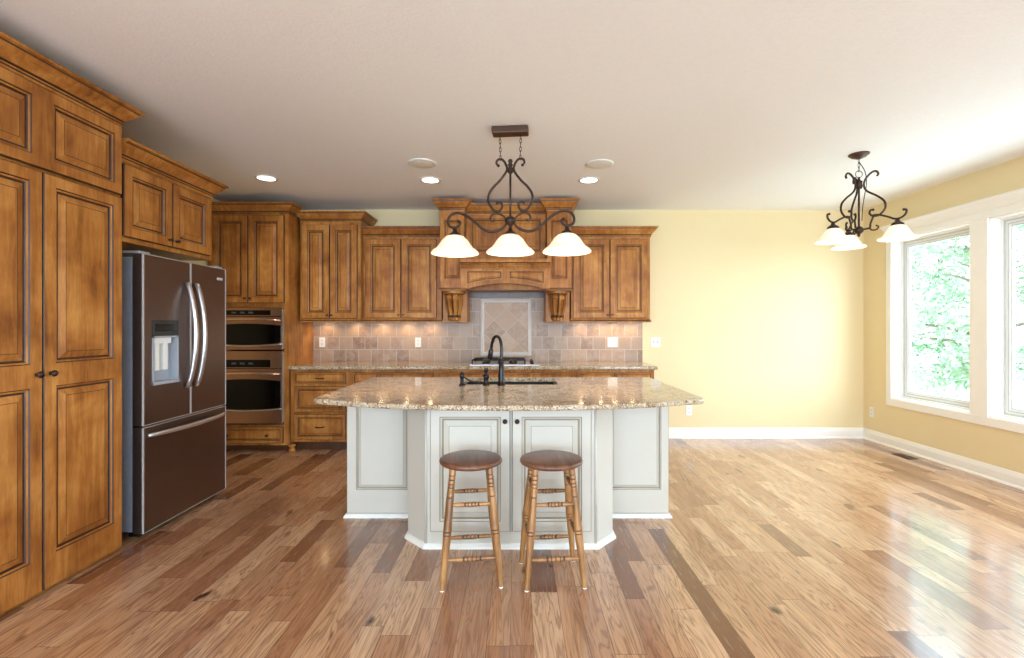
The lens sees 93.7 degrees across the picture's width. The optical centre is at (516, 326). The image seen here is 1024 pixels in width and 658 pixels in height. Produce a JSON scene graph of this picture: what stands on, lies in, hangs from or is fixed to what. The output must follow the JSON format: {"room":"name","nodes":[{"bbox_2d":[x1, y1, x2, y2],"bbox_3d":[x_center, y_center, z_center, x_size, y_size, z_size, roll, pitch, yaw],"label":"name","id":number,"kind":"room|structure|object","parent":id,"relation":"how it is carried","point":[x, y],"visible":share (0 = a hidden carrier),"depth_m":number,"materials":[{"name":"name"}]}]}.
{"room":"kitchen","nodes":[
{"label":"kitchen","id":0,"kind":"room"},
{"bbox_2d":[185,198,220,265],"bbox_3d":[-3.395,-0.037,1.285,0.150,2.743,8.970,0,0,0],"label":"wall","id":1,"kind":"structure","parent":0,"point":[205,263],"depth_m":5.08,"materials":[{"name":"paint"}]},
{"bbox_2d":[120,138,228,260],"bbox_3d":[-2.817,-0.831,3.388,0.965,0.610,1.005,0,0,0],"label":"upper cabinet","id":2,"kind":"object","parent":1,"relation":"attached to","point":[167,203],"visible":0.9,"depth_m":3.27,"materials":[{"name":"brown wood"}]},
{"bbox_2d":[0,0,1023,209],"bbox_3d":[0.422,-1.534,1.285,7.785,0.250,9.270,0,0,0],"label":"ceiling","id":3,"kind":"structure","parent":0,"point":[693,104],"depth_m":2.87,"materials":[{"name":"white paint"}]},
{"bbox_2d":[254,175,278,181],"bbox_3d":[-2.370,-1.405,4.540,0.212,0.005,0.212,0,0,0],"label":"recessed light","id":4,"kind":"object","parent":3,"relation":"in","point":[267,178],"visible":1,"depth_m":4.54,"materials":[{"name":"white glass"}]},
{"bbox_2d":[408,158,436,167],"bbox_3d":[-0.812,-1.403,4.120,0.240,0.011,0.240,0,0,0],"label":"ceiling speaker","id":5,"kind":"object","parent":3,"relation":"attached to","point":[416,162],"visible":1,"depth_m":4.10,"materials":[{"name":"white paint"}]},
{"bbox_2d":[413,161,431,166],"bbox_3d":[-0.812,-1.401,4.120,0.198,0.009,0.198,0,0,0],"label":"speaker grille","id":6,"kind":"object","parent":5,"relation":"attached to","point":[415,163],"depth_m":4.12,"materials":[{"name":"white plastic"}]},
{"bbox_2d":[419,177,441,183],"bbox_3d":[-0.830,-1.405,4.600,0.212,0.005,0.212,0,0,0],"label":"recessed light","id":7,"kind":"object","parent":3,"relation":"in","point":[429,180],"visible":1,"depth_m":4.60,"materials":[{"name":"white glass"}]},
{"bbox_2d":[431,125,590,256],"bbox_3d":[-0.047,-0.964,3.390,1.134,0.888,0.340,0,0,5],"label":"pendant light","id":8,"kind":"object","parent":3,"relation":"hanging from","point":[567,243],"visible":1,"depth_m":3.37,"materials":[{"name":"white glass"}]},
{"bbox_2d":[578,177,599,183],"bbox_3d":[0.690,-1.405,4.600,0.212,0.005,0.212,0,0,0],"label":"recessed light","id":9,"kind":"object","parent":3,"relation":"in","point":[585,180],"visible":1,"depth_m":4.60,"materials":[{"name":"white glass"}]},
{"bbox_2d":[586,159,613,168],"bbox_3d":[0.712,-1.403,4.140,0.240,0.011,0.240,0,0,0],"label":"ceiling speaker","id":10,"kind":"object","parent":3,"relation":"attached to","point":[597,163],"visible":1,"depth_m":4.11,"materials":[{"name":"white paint"}]},
{"bbox_2d":[590,162,608,167],"bbox_3d":[0.712,-1.401,4.140,0.198,0.009,0.198,0,0,0],"label":"speaker grille","id":11,"kind":"object","parent":10,"relation":"attached to","point":[592,164],"depth_m":4.13,"materials":[{"name":"white plastic"}]},
{"bbox_2d":[814,151,918,249],"bbox_3d":[2.746,-1.045,3.936,0.672,0.726,0.684,0,0,0],"label":"chandelier","id":12,"kind":"object","parent":3,"relation":"hanging from","point":[898,231],"visible":1,"depth_m":3.86,"materials":[{"name":"white glass"}]},
{"bbox_2d":[0,439,1023,657],"bbox_3d":[0.422,1.394,1.285,7.785,0.120,9.270,0,0,0],"label":"floor","id":13,"kind":"structure","parent":0,"point":[768,548],"depth_m":2.54,"materials":[{"name":"brown wood"}]},
{"bbox_2d":[0,31,144,615],"bbox_3d":[-2.801,0.009,2.118,1.017,2.650,1.685,0,0,0],"label":"pantry cabinet","id":14,"kind":"object","parent":13,"relation":"on","point":[61,132],"visible":1,"depth_m":2.46,"materials":[{"name":"brown wood"}]},
{"bbox_2d":[122,250,225,536],"bbox_3d":[-2.725,0.424,3.435,0.930,1.810,0.851,0,0,0],"label":"refrigerator","id":15,"kind":"object","parent":13,"relation":"on","point":[174,311],"visible":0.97,"depth_m":3.25,"materials":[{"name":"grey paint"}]},
{"bbox_2d":[208,202,312,451],"bbox_3d":[-2.829,0.009,5.405,0.942,2.650,0.720,0,0,0],"label":"tall cabinet","id":16,"kind":"object","parent":13,"relation":"on","point":[257,244],"visible":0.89,"depth_m":5.11,"materials":[{"name":"brown wood"}]},
{"bbox_2d":[222,350,283,423],"bbox_3d":[-2.872,0.645,5.354,0.768,0.778,0.652,0,0,0],"label":"wall oven","id":17,"kind":"object","parent":16,"relation":"in","point":[254,378],"visible":0.65,"depth_m":5.10,"materials":[{"name":"silver metal"}]},
{"bbox_2d":[226,308,283,349],"bbox_3d":[-2.872,0.019,5.354,0.768,0.450,0.652,0,0,0],"label":"microwave oven","id":18,"kind":"object","parent":16,"relation":"in","point":[246,328],"visible":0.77,"depth_m":5.09,"materials":[{"name":"silver metal"}]},
{"bbox_2d":[291,370,350,448],"bbox_3d":[-2.111,0.896,5.437,0.640,0.876,0.658,0,0,0],"label":"base cabinet","id":19,"kind":"object","parent":13,"relation":"on","point":[313,426],"visible":0.77,"depth_m":5.14,"materials":[{"name":"brown wood"}]},
{"bbox_2d":[351,370,436,384],"bbox_3d":[-1.325,0.896,5.437,0.928,0.876,0.658,0,0,0],"label":"base cabinet","id":20,"kind":"object","parent":13,"relation":"on","point":[357,376],"visible":0.09,"depth_m":5.15,"materials":[{"name":"brown wood"}]},
{"bbox_2d":[439,450,502,591],"bbox_3d":[-0.248,1.017,2.585,0.337,0.634,0.337,0,0,-7],"label":"bar stool","id":21,"kind":"object","parent":13,"relation":"on","point":[464,460],"visible":1,"depth_m":2.47,"materials":[{"name":"brown wood"}]},
{"bbox_2d":[437,370,573,376],"bbox_3d":[-0.125,0.896,5.437,1.468,0.876,0.658,0,0,0],"label":"base cabinet","id":22,"kind":"object","parent":13,"relation":"on","point":[440,373],"visible":0.12,"depth_m":5.15,"materials":[{"name":"brown wood"}]},
{"bbox_2d":[289,362,657,369],"bbox_3d":[-0.468,0.438,5.447,3.946,0.036,0.637,0,0,0],"label":"countertop","id":23,"kind":"structure","parent":22,"relation":"on","point":[313,365],"depth_m":5.13,"materials":[{"name":"stone"}]},
{"bbox_2d":[470,357,538,365],"bbox_3d":[-0.134,0.387,5.400,0.750,0.066,0.470,0,0,0],"label":"cooktop","id":24,"kind":"object","parent":23,"relation":"in","point":[478,361],"visible":0.92,"depth_m":5.29,"materials":[{"name":"metal"}]},
{"bbox_2d":[470,361,538,365],"bbox_3d":[-0.134,0.411,5.400,0.750,0.016,0.470,0,0,0],"label":"tray","id":25,"kind":"object","parent":24,"relation":"on","point":[476,363],"depth_m":5.26,"materials":[{"name":"metal"}]},
{"bbox_2d":[343,406,671,548],"bbox_3d":[-0.064,0.892,3.438,2.296,0.884,1.179,0,0,0],"label":"kitchen island","id":26,"kind":"object","parent":13,"relation":"on","point":[394,469],"visible":0.81,"depth_m":2.90,"materials":[{"name":"beige paint"}]},
{"bbox_2d":[313,377,703,410],"bbox_3d":[-0.049,0.435,3.295,2.318,0.030,1.470,0,0,0],"label":"island countertop","id":27,"kind":"structure","parent":26,"relation":"on","point":[406,393],"depth_m":2.94,"materials":[{"name":"stone"}]},
{"bbox_2d":[459,371,479,385],"bbox_3d":[-0.341,0.368,3.452,0.157,0.102,0.048,0,0,0],"label":"lever","id":28,"kind":"object","parent":27,"relation":"on","point":[462,376],"visible":1,"depth_m":3.44,"materials":[{"name":"black metal"}]},
{"bbox_2d":[483,368,488,385],"bbox_3d":[-0.222,0.356,3.475,0.048,0.126,0.087,0,0,0],"label":"soap dispenser","id":29,"kind":"object","parent":27,"relation":"on","point":[485,376],"visible":1,"depth_m":3.44,"materials":[{"name":"black metal"}]},
{"bbox_2d":[488,335,504,385],"bbox_3d":[-0.153,0.238,3.495,0.174,0.363,0.059,0,0,45],"label":"faucet","id":30,"kind":"object","parent":27,"relation":"on","point":[501,379],"visible":1,"depth_m":3.45,"materials":[{"name":"black metal"}]},
{"bbox_2d":[465,382,554,384],"bbox_3d":[-0.052,0.558,3.730,0.729,0.216,0.474,0,0,0],"label":"sink","id":31,"kind":"object","parent":27,"relation":"in","point":[467,383],"visible":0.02,"depth_m":3.95,"materials":[{"name":"black metal"}]},
{"bbox_2d":[519,450,586,591],"bbox_3d":[0.184,1.017,2.582,0.337,0.634,0.337,0,0,-5],"label":"bar stool","id":32,"kind":"object","parent":13,"relation":"on","point":[541,460],"visible":1,"depth_m":2.48,"materials":[{"name":"brown wood"}]},
{"bbox_2d":[574,370,653,378],"bbox_3d":[1.042,0.896,5.437,0.863,0.876,0.658,0,0,0],"label":"base cabinet","id":33,"kind":"object","parent":13,"relation":"on","point":[577,373],"visible":0.07,"depth_m":5.15,"materials":[{"name":"brown wood"}]},
{"bbox_2d":[892,453,917,458],"bbox_3d":[4.000,1.331,4.950,0.110,0.005,0.210,0,0,0],"label":"floor vent","id":34,"kind":"object","parent":13,"relation":"in","point":[897,454],"visible":1,"depth_m":4.94,"materials":[{"name":"brown metal"}]},
{"bbox_2d":[296,210,862,427],"bbox_3d":[0.422,-0.037,5.845,7.785,2.743,0.150,0,0,0],"label":"wall","id":35,"kind":"structure","parent":0,"point":[753,318],"depth_m":5.77,"materials":[{"name":"yellow paint"}]},
{"bbox_2d":[298,211,377,321],"bbox_3d":[-2.039,-0.667,5.518,0.745,1.222,0.496,0,0,0],"label":"upper cabinet","id":36,"kind":"object","parent":35,"relation":"attached to","point":[331,242],"visible":0.96,"depth_m":5.33,"materials":[{"name":"brown wood"}]},
{"bbox_2d":[361,226,442,321],"bbox_3d":[-1.295,-0.592,5.561,0.886,1.072,0.411,0,0,0],"label":"upper cabinet","id":37,"kind":"object","parent":35,"relation":"attached to","point":[401,274],"visible":0.9,"depth_m":5.41,"materials":[{"name":"brown wood"}]},
{"bbox_2d":[313,298,641,361],"bbox_3d":[-0.469,0.026,5.763,3.948,0.785,0.012,0,0,0],"label":"wall tiles","id":38,"kind":"structure","parent":35,"relation":"attached to","point":[570,341],"depth_m":5.76,"materials":[{"name":"tile"}]},
{"bbox_2d":[319,338,324,346],"bbox_3d":[-2.335,0.184,5.753,0.072,0.116,0.008,0,0,0],"label":"power outlet","id":39,"kind":"object","parent":38,"relation":"attached to","point":[321,340],"visible":1,"depth_m":5.75,"materials":[{"name":"white plastic"}]},
{"bbox_2d":[415,338,420,346],"bbox_3d":[-1.185,0.184,5.753,0.072,0.116,0.008,0,0,0],"label":"power outlet","id":40,"kind":"object","parent":38,"relation":"attached to","point":[417,340],"visible":1,"depth_m":5.75,"materials":[{"name":"white plastic"}]},
{"bbox_2d":[480,299,530,355],"bbox_3d":[-0.132,0.004,5.748,0.610,0.680,0.020,0,0,0],"label":"tile medallion","id":41,"kind":"object","parent":38,"relation":"attached to","point":[510,319],"visible":1,"depth_m":5.75,"materials":[{"name":"tile"}]},
{"bbox_2d":[608,338,616,346],"bbox_3d":[1.145,0.184,5.753,0.116,0.116,0.008,0,0,0],"label":"power outlet","id":42,"kind":"object","parent":38,"relation":"attached to","point":[612,342],"visible":1,"depth_m":5.75,"materials":[{"name":"white plastic"}]},
{"bbox_2d":[432,198,579,321],"bbox_3d":[-0.122,-0.715,5.415,1.580,1.318,0.703,0,0,0],"label":"range hood","id":43,"kind":"object","parent":35,"relation":"attached to","point":[538,274],"visible":0.93,"depth_m":5.21,"materials":[{"name":"brown wood"}]},
{"bbox_2d":[460,258,549,268],"bbox_3d":[-0.122,-0.674,5.239,0.950,0.107,0.352,0,0,0],"label":"mantel shelf","id":44,"kind":"object","parent":43,"relation":"attached to","point":[465,263],"depth_m":5.08,"materials":[{"name":"brown wood"}]},
{"bbox_2d":[569,226,658,321],"bbox_3d":[1.096,-0.592,5.561,0.968,1.072,0.411,0,0,0],"label":"upper cabinet","id":45,"kind":"object","parent":35,"relation":"attached to","point":[611,283],"visible":0.94,"depth_m":5.41,"materials":[{"name":"brown wood"}]},
{"bbox_2d":[651,337,659,346],"bbox_3d":[1.665,0.184,5.761,0.116,0.116,0.018,0,0,0],"label":"light switch","id":46,"kind":"object","parent":35,"relation":"attached to","point":[655,341],"visible":1,"depth_m":5.76,"materials":[{"name":"white plastic"}]},
{"bbox_2d":[686,406,691,414],"bbox_3d":[2.065,1.004,5.766,0.072,0.116,0.008,0,0,0],"label":"power outlet","id":47,"kind":"object","parent":35,"relation":"attached to","point":[688,408],"visible":1,"depth_m":5.76,"materials":[{"name":"white plastic"}]},
{"bbox_2d":[669,437,862,438],"bbox_3d":[2.840,1.324,5.755,2.650,0.020,0.030,0,0,0],"label":"trim","id":48,"kind":"structure","parent":35,"relation":"attached to","point":[669,437],"depth_m":5.74,"materials":[{"name":"paint"}]},
{"bbox_2d":[669,428,863,436],"bbox_3d":[2.840,1.272,5.762,2.650,0.125,0.016,0,0,0],"label":"baseboard","id":49,"kind":"structure","parent":35,"relation":"attached to","point":[673,432],"depth_m":5.75,"materials":[{"name":"paint"}]},
{"bbox_2d":[863,156,1023,473],"bbox_3d":[4.240,-0.037,1.285,0.150,2.743,8.970,0,0,0],"label":"wall","id":50,"kind":"structure","parent":0,"point":[998,447],"depth_m":4.97,"materials":[{"name":"yellow paint"}]},
{"bbox_2d":[869,407,873,417],"bbox_3d":[4.160,0.999,5.630,0.008,0.116,0.072,0,0,0],"label":"power outlet","id":51,"kind":"object","parent":50,"relation":"attached to","point":[871,409],"visible":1,"depth_m":5.63,"materials":[{"name":"white plastic"}]},
{"bbox_2d":[893,223,968,412],"bbox_3d":[4.239,-0.084,4.860,0.152,1.756,0.920,0,0,0],"label":"window","id":52,"kind":"structure","parent":50,"relation":"in","point":[902,250],"depth_m":5.24,"materials":[{"name":"paint"}]},
{"bbox_2d":[863,428,1023,489],"bbox_3d":[4.157,1.272,1.279,0.016,0.125,8.958,0,0,0],"label":"baseboard","id":53,"kind":"structure","parent":50,"relation":"attached to","point":[996,472],"depth_m":4.59,"materials":[{"name":"paint"}]},
{"bbox_2d":[880,188,1023,232],"bbox_3d":[4.122,-1.075,3.771,0.086,0.094,3.252,0,0,0],"label":"trim","id":54,"kind":"structure","parent":50,"relation":"attached to","point":[1015,196],"depth_m":4.38,"materials":[{"name":"paint"}]},
{"bbox_2d":[886,201,1023,433],"bbox_3d":[4.155,-0.082,3.770,0.020,1.911,3.250,0,0,0],"label":"trim","id":55,"kind":"structure","parent":50,"relation":"attached to","point":[978,413],"depth_m":4.33,"materials":[{"name":"paint"}]},
{"bbox_2d":[989,210,1023,423],"bbox_3d":[4.239,-0.084,3.770,0.152,1.756,0.920,0,0,0],"label":"window","id":56,"kind":"structure","parent":50,"relation":"in","point":[1002,227],"depth_m":4.20,"materials":[{"name":"paint"}]},
{"label":"outside","id":57,"kind":"structure","parent":0,"visible":0},
{"bbox_2d":[912,344,1023,409],"bbox_3d":[39.500,2.159,24.000,61.000,0.150,72.000,0,0,0],"label":"ground","id":58,"kind":"structure","parent":57,"point":[951,393],"depth_m":16.53,"materials":[{"name":"white"}]},
{"bbox_2d":[912,224,1023,397],"bbox_3d":[10.208,-1.388,9.758,4.933,6.953,4.331,0,0,-20],"label":"leafy tree","id":59,"kind":"object","parent":58,"relation":"on","point":[938,251],"visible":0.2,"depth_m":10.18,"materials":[{"name":"green plant"}]},
{"bbox_2d":[912,238,1023,358],"bbox_3d":[12.925,-1.676,16.290,5.207,7.527,5.640,0,0,7],"label":"leafy tree","id":60,"kind":"object","parent":58,"relation":"on","point":[932,276],"visible":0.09,"depth_m":14.77,"materials":[{"name":"green plant"}]},
{"bbox_2d":[912,236,1023,373],"bbox_3d":[18.461,-3.404,21.507,5.889,10.980,6.698,0,0,-25],"label":"leafy tree","id":61,"kind":"object","parent":58,"relation":"on","point":[938,260],"visible":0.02,"depth_m":20.53,"materials":[{"name":"green plant"}]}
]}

